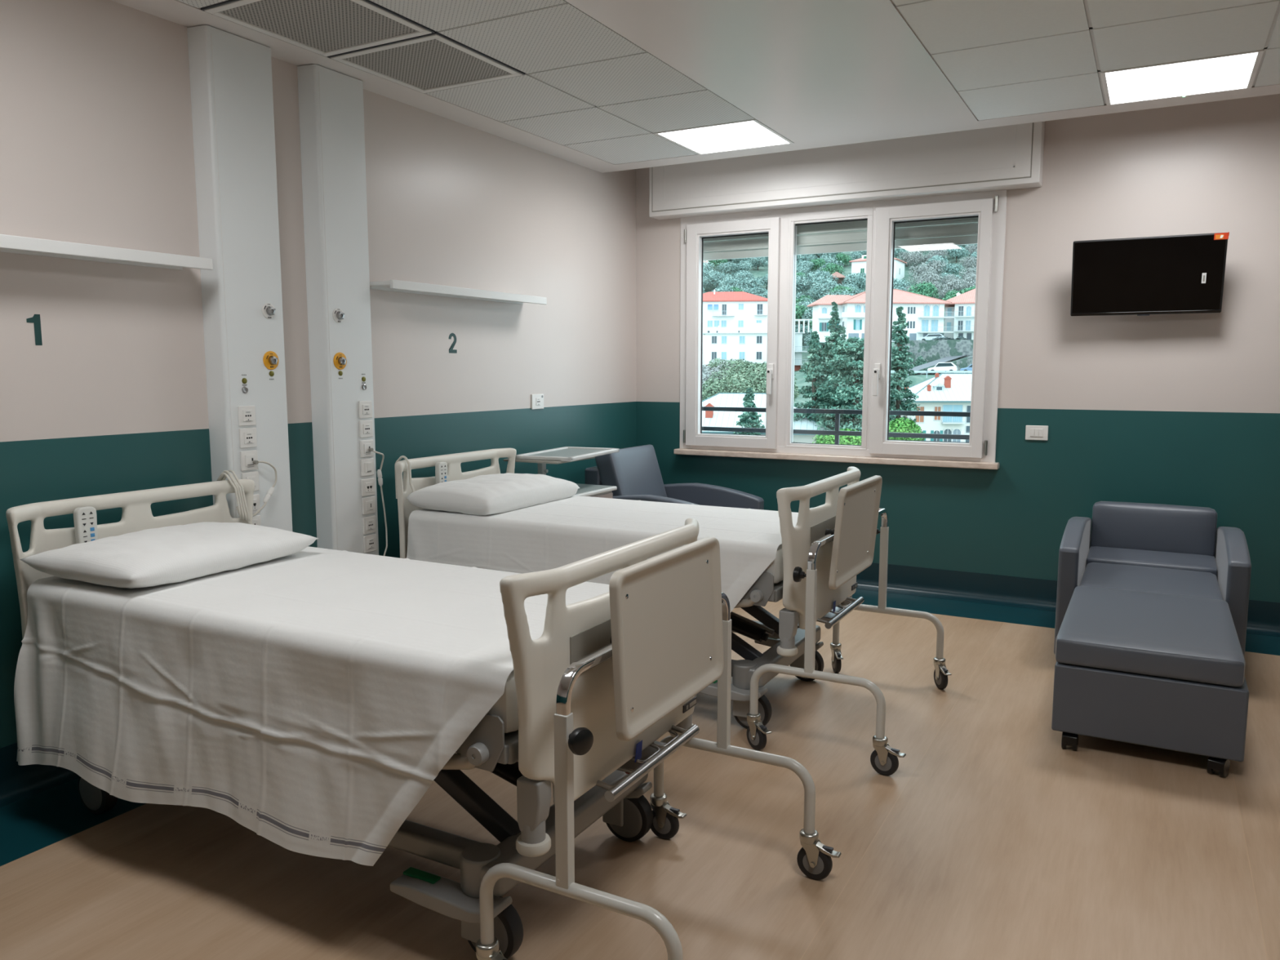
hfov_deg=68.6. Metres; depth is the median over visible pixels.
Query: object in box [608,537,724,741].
tray
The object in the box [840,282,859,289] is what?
tree
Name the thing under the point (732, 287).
broadleaf tree
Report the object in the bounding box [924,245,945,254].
bare tree
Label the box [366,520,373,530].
socket
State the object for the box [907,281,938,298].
broadleaf tree
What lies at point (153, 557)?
pillow
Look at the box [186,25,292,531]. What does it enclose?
wall column
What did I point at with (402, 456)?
lead
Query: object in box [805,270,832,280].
tree
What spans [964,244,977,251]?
tree
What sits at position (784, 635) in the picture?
hospital bed
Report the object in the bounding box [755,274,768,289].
tree
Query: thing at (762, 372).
shrub
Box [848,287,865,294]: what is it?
tree
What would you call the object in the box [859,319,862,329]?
shutter
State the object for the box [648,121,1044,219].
box
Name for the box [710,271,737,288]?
tree
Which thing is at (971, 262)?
bare tree
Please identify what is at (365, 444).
socket
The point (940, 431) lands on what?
shutter
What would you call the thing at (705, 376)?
shrub
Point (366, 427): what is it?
socket
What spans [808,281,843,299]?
tree
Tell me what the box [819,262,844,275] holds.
broadleaf tree
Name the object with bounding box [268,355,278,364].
socket
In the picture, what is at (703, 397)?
shrub
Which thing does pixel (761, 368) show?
shrub
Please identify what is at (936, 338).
bush
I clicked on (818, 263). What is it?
broadleaf tree
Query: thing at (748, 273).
tree
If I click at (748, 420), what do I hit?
conifer tree
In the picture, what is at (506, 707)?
mattress
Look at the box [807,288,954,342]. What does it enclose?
building
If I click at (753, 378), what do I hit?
shrub
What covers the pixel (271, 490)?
cord
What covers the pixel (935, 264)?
bare tree
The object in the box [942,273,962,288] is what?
bare tree
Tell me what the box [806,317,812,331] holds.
broadleaf tree
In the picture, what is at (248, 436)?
socket
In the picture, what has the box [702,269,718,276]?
tree
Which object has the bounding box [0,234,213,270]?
wall shelf
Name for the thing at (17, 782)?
baseboard
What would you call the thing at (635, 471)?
armchair
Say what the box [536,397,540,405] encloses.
socket
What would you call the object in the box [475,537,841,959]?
table
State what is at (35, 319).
number sign
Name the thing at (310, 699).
sheet
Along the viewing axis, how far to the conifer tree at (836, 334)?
98.19 m
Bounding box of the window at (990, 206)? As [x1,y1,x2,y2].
[674,189,1007,470]
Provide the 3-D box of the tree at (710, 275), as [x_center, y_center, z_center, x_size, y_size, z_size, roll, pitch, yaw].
[20.197,-50.630,238.733,6.124,4.772,5.697,-3,7,-21]
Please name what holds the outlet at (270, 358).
attached to the wall column at (230, 75)
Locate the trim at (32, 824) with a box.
[0,589,1279,866]
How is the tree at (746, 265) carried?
on the terrain
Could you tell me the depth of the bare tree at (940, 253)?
251.03 m
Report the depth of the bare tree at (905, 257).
252.20 m
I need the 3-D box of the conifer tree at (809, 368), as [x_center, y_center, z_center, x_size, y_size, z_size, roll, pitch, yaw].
[18.094,-5.118,96.766,6.820,20.387,6.747,4,8,29]
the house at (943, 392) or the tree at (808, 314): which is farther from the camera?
the tree at (808, 314)
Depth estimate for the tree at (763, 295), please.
214.30 m
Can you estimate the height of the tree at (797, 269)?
5.307 m
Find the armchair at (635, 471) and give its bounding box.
[584,444,764,510]
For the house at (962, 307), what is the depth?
164.91 m
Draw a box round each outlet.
[262,302,275,319]
[262,351,279,369]
[332,307,343,322]
[333,352,346,369]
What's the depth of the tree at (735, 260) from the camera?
262.12 m
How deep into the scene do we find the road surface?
144.23 m
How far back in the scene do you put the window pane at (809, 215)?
6.13 m
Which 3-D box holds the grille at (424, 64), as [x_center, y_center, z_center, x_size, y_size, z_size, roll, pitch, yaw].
[-0.912,-1.797,4.059,0.512,0.009,0.512,4,8,29]
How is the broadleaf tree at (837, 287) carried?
on the terrain
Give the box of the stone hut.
[831,271,845,284]
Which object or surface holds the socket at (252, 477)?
attached to the wall column at (230, 75)
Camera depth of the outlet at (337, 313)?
4.20 m
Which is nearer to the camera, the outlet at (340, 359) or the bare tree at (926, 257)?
the outlet at (340, 359)
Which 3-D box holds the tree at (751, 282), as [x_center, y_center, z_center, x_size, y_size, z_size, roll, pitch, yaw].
[26.674,-47.610,231.183,6.549,5.174,8.107,-5,9,-37]
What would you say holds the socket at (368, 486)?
attached to the wall column at (331, 110)
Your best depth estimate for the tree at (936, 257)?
238.20 m
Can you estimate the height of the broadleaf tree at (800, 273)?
4.707 m
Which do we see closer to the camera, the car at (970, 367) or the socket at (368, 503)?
the socket at (368, 503)
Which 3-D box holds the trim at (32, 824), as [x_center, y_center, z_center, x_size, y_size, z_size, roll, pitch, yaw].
[0.490,1.163,2.368,5.400,0.001,7.700,4,8,29]
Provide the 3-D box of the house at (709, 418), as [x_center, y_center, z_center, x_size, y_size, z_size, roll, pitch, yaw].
[11.107,-3.091,102.460,20.000,12.818,14.952,1,7,11]
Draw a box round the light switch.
[1025,425,1048,440]
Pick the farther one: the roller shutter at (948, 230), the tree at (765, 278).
the tree at (765, 278)
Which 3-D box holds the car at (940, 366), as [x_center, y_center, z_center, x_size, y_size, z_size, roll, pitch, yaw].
[45.252,-16.738,140.272,4.226,1.704,1.720,3,7,23]
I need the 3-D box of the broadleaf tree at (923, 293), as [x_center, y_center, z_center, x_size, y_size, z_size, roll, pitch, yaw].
[56.772,-36.614,194.377,5.842,5.497,6.956,-6,9,-40]
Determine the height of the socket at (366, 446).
0.050 m
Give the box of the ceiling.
[111,0,1279,173]
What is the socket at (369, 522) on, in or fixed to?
attached to the wall column at (331, 110)
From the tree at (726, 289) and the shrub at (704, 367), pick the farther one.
the tree at (726, 289)
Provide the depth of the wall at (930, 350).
148.57 m
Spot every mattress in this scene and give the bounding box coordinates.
[487,670,518,733]
[763,543,783,583]
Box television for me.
[1070,231,1229,315]
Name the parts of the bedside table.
drawer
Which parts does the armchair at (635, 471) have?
frame, backrest, armrest, armrest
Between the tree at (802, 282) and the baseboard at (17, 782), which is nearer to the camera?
the baseboard at (17, 782)
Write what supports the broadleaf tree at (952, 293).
on the terrain
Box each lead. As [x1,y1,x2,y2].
[216,469,251,524]
[394,455,414,498]
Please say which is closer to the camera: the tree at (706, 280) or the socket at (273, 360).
the socket at (273, 360)
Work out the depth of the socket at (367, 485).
4.42 m
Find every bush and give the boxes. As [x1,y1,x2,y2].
[913,355,927,369]
[930,336,943,340]
[941,336,954,339]
[955,336,968,339]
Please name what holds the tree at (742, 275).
on the terrain
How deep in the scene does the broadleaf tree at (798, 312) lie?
201.17 m
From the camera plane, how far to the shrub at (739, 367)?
145.79 m
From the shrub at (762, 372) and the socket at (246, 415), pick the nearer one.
the socket at (246, 415)
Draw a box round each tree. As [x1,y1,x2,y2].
[702,261,715,272]
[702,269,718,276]
[702,275,711,288]
[705,259,728,270]
[708,271,724,285]
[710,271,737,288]
[711,287,734,292]
[715,284,732,291]
[716,262,738,274]
[718,277,744,288]
[729,271,746,279]
[730,286,742,291]
[732,257,748,264]
[733,276,764,288]
[733,284,748,293]
[733,387,764,435]
[734,260,751,272]
[736,270,755,279]
[744,286,767,295]
[746,257,768,270]
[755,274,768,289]
[758,290,768,297]
[793,330,835,426]
[795,266,804,273]
[795,271,806,277]
[795,274,813,294]
[795,291,804,298]
[795,297,810,304]
[795,300,812,312]
[795,302,808,323]
[795,324,812,344]
[796,254,808,261]
[796,260,814,271]
[798,266,810,275]
[800,294,813,300]
[800,297,816,302]
[801,307,812,324]
[802,253,819,261]
[804,288,820,300]
[804,333,826,351]
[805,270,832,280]
[806,269,838,284]
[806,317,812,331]
[808,257,826,271]
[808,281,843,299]
[808,301,852,424]
[809,275,835,288]
[813,336,898,431]
[816,262,834,271]
[817,244,844,257]
[818,254,837,262]
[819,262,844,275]
[821,288,853,297]
[824,257,844,266]
[829,284,856,294]
[835,252,852,265]
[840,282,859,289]
[840,326,846,340]
[841,272,866,289]
[844,272,866,281]
[848,250,866,255]
[848,253,862,260]
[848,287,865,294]
[888,306,920,423]
[893,248,907,257]
[893,278,905,289]
[893,278,911,289]
[893,285,907,291]
[897,250,913,266]
[901,285,917,291]
[906,250,925,271]
[907,264,937,284]
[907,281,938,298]
[909,289,931,297]
[910,247,924,252]
[913,271,939,284]
[913,279,925,286]
[919,258,946,275]
[919,273,944,285]
[920,253,936,263]
[920,254,948,270]
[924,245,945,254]
[924,280,943,296]
[928,247,949,257]
[930,283,942,297]
[935,288,955,298]
[937,262,964,275]
[937,296,952,311]
[938,272,961,283]
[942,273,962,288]
[942,277,963,292]
[944,244,969,262]
[944,288,961,299]
[957,255,975,270]
[958,266,976,283]
[959,285,975,293]
[960,277,975,289]
[961,271,976,288]
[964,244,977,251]
[964,244,977,257]
[968,257,976,269]
[969,251,977,262]
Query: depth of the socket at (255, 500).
3.86 m
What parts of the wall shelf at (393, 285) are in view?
wall rail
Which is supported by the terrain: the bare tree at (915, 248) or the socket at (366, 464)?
the bare tree at (915, 248)
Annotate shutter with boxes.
[702,217,978,260]
[819,322,822,331]
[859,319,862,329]
[939,430,942,441]
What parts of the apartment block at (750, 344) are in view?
cornice, pergola post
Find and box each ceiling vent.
[200,0,435,57]
[327,31,525,93]
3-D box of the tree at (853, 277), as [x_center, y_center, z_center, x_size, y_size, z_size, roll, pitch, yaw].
[50.847,-45.791,221.174,6.790,5.606,7.702,6,9,43]
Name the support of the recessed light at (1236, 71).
in the ceiling
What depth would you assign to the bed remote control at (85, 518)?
3.13 m
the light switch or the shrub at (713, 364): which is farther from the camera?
the shrub at (713, 364)
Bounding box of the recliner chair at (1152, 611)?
[1051,501,1251,777]
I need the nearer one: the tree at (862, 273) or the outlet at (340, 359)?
the outlet at (340, 359)
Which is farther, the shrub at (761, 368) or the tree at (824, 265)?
the tree at (824, 265)
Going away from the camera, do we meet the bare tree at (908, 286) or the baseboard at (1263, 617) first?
the baseboard at (1263, 617)
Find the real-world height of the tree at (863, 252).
4.382 m
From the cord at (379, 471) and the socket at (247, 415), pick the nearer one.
the socket at (247, 415)
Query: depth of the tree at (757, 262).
255.36 m
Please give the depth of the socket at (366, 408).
4.38 m
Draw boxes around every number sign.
[26,314,42,345]
[448,333,457,353]
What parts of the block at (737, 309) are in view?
french door, french door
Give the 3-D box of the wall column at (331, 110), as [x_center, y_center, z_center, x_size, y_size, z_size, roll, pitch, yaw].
[-1.360,-0.443,4.317,0.114,2.733,0.296,4,8,29]
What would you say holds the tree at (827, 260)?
on the terrain
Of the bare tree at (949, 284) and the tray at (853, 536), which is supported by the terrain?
the bare tree at (949, 284)
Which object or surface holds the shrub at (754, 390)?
on the terrain
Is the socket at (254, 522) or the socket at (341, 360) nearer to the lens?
the socket at (254, 522)
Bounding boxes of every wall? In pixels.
[0,0,635,747]
[635,93,1279,602]
[894,339,973,364]
[916,355,973,374]
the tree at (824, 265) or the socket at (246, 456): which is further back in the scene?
the tree at (824, 265)
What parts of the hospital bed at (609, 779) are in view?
headboard, rail, lift arm, label panel, footboard, hook plate, name plate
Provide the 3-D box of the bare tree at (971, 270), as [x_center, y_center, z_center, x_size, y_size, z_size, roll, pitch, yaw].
[78.472,-47.973,222.719,6.168,5.404,5.305,5,8,35]
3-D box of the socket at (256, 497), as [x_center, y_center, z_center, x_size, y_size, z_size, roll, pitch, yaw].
[-1.598,0.102,3.856,0.010,0.080,0.080,4,8,29]
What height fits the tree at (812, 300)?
4.525 m
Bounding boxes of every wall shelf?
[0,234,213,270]
[369,279,546,304]
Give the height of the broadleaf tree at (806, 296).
4.520 m
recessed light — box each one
[653,118,793,155]
[1100,49,1263,105]
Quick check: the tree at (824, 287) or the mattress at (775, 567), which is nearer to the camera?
the mattress at (775, 567)
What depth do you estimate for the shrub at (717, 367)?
149.79 m
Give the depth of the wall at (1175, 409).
5.36 m
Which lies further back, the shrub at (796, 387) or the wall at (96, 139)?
the shrub at (796, 387)
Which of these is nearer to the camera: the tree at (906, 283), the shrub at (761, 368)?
the shrub at (761, 368)
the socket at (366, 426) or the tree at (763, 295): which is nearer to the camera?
the socket at (366, 426)
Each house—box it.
[702,392,828,443]
[848,254,906,279]
[892,373,972,442]
[943,288,975,339]
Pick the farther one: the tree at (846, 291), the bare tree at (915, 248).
the bare tree at (915, 248)
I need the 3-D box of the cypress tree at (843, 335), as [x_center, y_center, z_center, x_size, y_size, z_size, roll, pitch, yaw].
[30.319,-18.628,140.158,1.255,8.556,1.293,4,8,29]
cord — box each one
[252,460,277,516]
[368,448,387,555]
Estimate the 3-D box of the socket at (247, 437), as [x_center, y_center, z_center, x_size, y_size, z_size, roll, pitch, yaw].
[-1.598,-0.172,3.823,0.010,0.080,0.080,4,8,29]
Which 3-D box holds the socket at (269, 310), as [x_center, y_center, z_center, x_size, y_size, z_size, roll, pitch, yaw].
[-1.527,-0.700,3.881,0.018,0.035,0.035,4,8,29]
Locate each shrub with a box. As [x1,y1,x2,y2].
[702,361,736,373]
[702,364,712,372]
[702,369,726,391]
[702,375,751,399]
[702,382,718,400]
[706,369,742,386]
[707,357,737,368]
[719,360,759,375]
[728,369,766,390]
[736,358,756,367]
[737,382,766,393]
[747,362,766,376]
[755,370,797,390]
[755,380,800,403]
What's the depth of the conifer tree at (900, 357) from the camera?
96.81 m
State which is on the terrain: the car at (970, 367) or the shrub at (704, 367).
the shrub at (704, 367)
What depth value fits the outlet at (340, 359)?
4.22 m
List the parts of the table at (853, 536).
brake lever, clamp knob, post, leg frame, brake lever, post, leg frame, brake lever, brake lever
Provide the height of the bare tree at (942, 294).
3.657 m
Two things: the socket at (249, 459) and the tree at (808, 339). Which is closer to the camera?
the socket at (249, 459)
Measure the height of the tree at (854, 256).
4.040 m
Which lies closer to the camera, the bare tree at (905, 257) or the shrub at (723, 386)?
the shrub at (723, 386)
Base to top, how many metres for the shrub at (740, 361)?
4.184 m
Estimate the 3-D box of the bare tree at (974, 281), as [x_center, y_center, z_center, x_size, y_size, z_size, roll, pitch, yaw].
[73.845,-42.234,207.207,5.902,5.171,5.075,-3,7,-23]
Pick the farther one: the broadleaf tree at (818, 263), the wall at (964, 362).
the broadleaf tree at (818, 263)
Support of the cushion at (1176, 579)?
on the recliner chair at (1152, 611)
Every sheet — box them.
[13,546,608,866]
[406,495,798,612]
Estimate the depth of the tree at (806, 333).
191.77 m
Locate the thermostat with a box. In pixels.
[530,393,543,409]
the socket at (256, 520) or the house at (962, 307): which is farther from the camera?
the house at (962, 307)
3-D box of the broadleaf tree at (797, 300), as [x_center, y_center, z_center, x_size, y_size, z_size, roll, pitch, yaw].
[35.219,-37.923,208.926,6.857,5.590,6.767,-1,7,-6]
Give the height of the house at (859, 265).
7.300 m
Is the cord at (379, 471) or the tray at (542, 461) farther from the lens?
the tray at (542, 461)
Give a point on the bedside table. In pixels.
(565, 454)
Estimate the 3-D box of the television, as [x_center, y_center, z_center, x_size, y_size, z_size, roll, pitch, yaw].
[2.765,-1.107,5.126,0.732,0.415,0.234,3,8,27]
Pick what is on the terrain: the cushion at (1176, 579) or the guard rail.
the guard rail
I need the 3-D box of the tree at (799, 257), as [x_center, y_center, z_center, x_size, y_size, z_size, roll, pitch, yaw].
[43.016,-59.973,256.471,6.879,5.435,8.515,0,7,3]
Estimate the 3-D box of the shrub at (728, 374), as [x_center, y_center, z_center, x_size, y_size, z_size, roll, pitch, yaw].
[13.199,-13.783,138.149,6.891,4.826,6.666,-1,7,-8]
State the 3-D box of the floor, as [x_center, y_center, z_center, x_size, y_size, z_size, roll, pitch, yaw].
[0.583,1.201,2.053,4.932,0.001,7.232,4,8,29]
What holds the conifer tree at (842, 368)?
on the terrain
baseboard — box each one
[0,742,79,807]
[856,562,1279,636]
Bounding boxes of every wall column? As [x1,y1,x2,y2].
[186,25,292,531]
[297,64,378,555]
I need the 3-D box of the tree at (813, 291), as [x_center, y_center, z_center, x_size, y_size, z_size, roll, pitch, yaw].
[41.208,-42.775,218.530,5.909,3.771,4.773,3,8,26]
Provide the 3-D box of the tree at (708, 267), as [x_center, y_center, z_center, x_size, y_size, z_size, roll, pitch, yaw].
[16.459,-54.345,245.954,7.144,5.984,7.680,-4,8,-28]
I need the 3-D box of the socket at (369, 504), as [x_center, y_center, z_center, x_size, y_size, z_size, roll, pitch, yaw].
[-1.277,0.121,4.433,0.005,0.045,0.045,4,8,29]
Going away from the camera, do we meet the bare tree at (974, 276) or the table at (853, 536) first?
the table at (853, 536)
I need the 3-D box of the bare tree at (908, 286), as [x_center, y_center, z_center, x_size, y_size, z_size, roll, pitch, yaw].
[59.305,-40.904,207.267,5.023,4.229,5.403,0,7,1]
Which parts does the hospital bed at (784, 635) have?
headboard, rail, lift arm, lift arm, footboard, label panel, hook plate, name plate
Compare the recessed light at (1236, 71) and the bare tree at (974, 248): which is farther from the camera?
the bare tree at (974, 248)
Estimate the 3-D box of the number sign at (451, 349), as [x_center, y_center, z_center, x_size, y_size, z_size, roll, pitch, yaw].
[-1.008,-0.737,5.047,0.001,0.107,0.064,4,8,29]
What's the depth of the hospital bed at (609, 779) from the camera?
2.27 m
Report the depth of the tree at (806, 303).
203.49 m
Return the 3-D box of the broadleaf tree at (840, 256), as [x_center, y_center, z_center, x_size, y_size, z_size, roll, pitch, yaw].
[55.135,-59.683,255.998,5.890,4.654,4.946,-3,7,-24]
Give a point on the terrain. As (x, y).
(762, 272)
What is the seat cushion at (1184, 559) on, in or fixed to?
on the recliner chair at (1152, 611)
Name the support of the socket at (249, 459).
attached to the wall column at (230, 75)
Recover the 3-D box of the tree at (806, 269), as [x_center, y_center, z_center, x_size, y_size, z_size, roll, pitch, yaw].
[41.826,-53.825,245.174,4.571,3.774,5.185,-3,8,-26]
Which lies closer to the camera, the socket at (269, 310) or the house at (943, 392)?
the socket at (269, 310)
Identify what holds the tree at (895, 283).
on the terrain
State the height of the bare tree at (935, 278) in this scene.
4.977 m
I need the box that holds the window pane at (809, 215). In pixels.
[784,207,873,450]
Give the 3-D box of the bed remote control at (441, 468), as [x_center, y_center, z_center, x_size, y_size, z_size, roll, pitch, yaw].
[-0.990,-0.003,4.648,0.048,0.174,0.068,4,8,29]
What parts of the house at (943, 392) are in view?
balcony rail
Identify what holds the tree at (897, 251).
on the terrain
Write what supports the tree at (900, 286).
on the terrain
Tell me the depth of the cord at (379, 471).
4.50 m
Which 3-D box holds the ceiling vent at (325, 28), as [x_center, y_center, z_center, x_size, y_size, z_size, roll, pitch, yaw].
[-1.201,-1.734,3.536,0.592,0.020,0.592,4,8,29]
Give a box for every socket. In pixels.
[237,405,256,426]
[238,427,257,448]
[240,449,257,471]
[240,471,259,491]
[242,409,253,421]
[244,431,253,444]
[244,454,255,467]
[246,475,256,487]
[252,515,261,525]
[252,520,257,524]
[253,493,260,514]
[253,498,257,510]
[266,306,275,315]
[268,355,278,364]
[336,311,344,319]
[337,356,346,364]
[358,400,372,418]
[359,419,373,437]
[360,439,373,457]
[360,457,374,476]
[360,478,374,496]
[361,496,375,515]
[362,404,370,414]
[362,515,376,534]
[363,423,370,433]
[363,533,377,552]
[364,443,371,454]
[364,462,372,472]
[364,482,373,492]
[365,500,373,511]
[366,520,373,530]
[367,537,374,548]
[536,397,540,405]
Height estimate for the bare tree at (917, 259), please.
5.407 m
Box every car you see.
[919,333,943,340]
[927,362,957,373]
[960,364,972,370]
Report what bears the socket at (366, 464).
attached to the wall column at (331, 110)
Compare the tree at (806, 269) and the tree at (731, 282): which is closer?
the tree at (731, 282)
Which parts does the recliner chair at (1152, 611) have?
armrest, backrest, armrest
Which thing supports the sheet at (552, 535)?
on the hospital bed at (784, 635)
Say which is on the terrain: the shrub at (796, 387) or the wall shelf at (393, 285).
the shrub at (796, 387)
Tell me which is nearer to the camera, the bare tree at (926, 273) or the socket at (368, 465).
the socket at (368, 465)
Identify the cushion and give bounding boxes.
[1054,586,1245,686]
[1079,562,1222,599]
[1085,546,1217,577]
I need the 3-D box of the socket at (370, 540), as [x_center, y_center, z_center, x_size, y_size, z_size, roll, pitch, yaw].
[-1.283,0.301,4.458,0.010,0.080,0.080,4,8,29]
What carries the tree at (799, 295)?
on the terrain
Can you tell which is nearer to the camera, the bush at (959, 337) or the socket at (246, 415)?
the socket at (246, 415)
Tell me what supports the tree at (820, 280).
on the terrain
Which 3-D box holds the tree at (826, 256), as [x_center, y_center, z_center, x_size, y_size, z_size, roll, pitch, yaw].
[51.134,-59.011,254.706,5.653,4.664,6.012,0,7,-3]
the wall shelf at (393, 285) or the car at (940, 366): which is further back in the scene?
the car at (940, 366)
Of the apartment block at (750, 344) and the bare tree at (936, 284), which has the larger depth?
the bare tree at (936, 284)
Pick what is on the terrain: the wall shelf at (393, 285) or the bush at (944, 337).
the bush at (944, 337)
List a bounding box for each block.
[702,288,767,364]
[702,319,812,370]
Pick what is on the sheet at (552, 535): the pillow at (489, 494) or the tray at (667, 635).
the pillow at (489, 494)
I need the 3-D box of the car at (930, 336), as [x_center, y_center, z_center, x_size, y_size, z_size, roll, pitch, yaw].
[49.060,-23.818,157.540,4.222,1.444,1.720,2,7,17]
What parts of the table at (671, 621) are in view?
brake lever, post, clamp knob, leg frame, brake lever, post, leg frame, brake lever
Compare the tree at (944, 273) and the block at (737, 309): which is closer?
the block at (737, 309)
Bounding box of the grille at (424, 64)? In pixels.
[344,39,510,89]
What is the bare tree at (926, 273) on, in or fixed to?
on the terrain
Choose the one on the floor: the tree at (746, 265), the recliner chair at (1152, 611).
the recliner chair at (1152, 611)
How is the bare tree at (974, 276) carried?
on the terrain
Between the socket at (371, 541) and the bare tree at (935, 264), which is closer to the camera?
the socket at (371, 541)
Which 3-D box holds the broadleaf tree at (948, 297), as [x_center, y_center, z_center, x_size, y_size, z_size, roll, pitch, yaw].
[61.811,-34.766,189.831,6.182,4.885,5.191,5,8,37]
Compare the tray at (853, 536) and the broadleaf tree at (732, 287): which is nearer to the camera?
the tray at (853, 536)
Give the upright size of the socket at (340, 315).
0.035 m
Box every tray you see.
[503,457,595,475]
[515,446,619,461]
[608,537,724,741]
[828,475,882,589]
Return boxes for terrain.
[702,224,973,430]
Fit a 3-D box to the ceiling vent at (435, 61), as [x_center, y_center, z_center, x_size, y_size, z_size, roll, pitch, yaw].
[-0.912,-1.797,4.059,0.592,0.020,0.592,4,8,29]
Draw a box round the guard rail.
[890,370,972,377]
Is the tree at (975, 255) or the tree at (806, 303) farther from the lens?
the tree at (975, 255)
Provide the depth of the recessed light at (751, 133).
5.30 m
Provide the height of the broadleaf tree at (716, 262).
5.953 m
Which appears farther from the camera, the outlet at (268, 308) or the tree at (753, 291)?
the tree at (753, 291)
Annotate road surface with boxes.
[906,355,964,370]
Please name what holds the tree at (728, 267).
on the terrain
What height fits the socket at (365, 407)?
0.080 m
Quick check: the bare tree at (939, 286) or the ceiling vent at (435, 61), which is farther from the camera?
the bare tree at (939, 286)
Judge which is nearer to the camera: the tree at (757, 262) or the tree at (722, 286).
the tree at (722, 286)
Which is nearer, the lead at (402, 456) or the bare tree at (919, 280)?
the lead at (402, 456)
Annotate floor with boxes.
[0,598,1279,959]
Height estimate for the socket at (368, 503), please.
0.080 m
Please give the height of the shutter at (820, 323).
1.500 m
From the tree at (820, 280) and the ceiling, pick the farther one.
the tree at (820, 280)
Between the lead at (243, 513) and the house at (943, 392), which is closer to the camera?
the lead at (243, 513)
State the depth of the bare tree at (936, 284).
210.44 m
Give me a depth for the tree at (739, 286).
226.46 m
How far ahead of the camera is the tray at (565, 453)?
5.38 m
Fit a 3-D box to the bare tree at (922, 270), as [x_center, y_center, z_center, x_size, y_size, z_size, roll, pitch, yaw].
[69.971,-50.548,231.808,6.451,5.431,6.939,-5,8,-35]
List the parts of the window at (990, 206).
sash, handle, rail, railing, rail, post, handle, sash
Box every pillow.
[19,521,319,588]
[405,472,579,515]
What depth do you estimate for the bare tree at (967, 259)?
241.24 m
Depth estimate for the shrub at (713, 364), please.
157.13 m
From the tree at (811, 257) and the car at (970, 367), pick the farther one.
the tree at (811, 257)
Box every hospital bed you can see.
[5,479,699,959]
[395,448,864,728]
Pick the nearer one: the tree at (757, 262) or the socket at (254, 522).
the socket at (254, 522)
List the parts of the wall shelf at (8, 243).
wall rail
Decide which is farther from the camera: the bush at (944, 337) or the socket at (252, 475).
the bush at (944, 337)
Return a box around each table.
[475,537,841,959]
[503,446,619,498]
[746,475,951,775]
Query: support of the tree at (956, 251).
on the terrain
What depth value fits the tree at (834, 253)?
263.34 m
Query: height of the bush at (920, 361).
2.332 m
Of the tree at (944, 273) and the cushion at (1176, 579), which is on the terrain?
the tree at (944, 273)
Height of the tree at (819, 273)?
5.971 m
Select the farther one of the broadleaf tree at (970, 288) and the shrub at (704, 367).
the broadleaf tree at (970, 288)
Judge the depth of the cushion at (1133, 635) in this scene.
3.50 m
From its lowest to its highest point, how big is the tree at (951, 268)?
4.291 m
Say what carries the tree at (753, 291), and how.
on the terrain
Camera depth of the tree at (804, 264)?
246.90 m
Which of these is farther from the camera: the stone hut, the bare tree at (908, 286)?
the stone hut

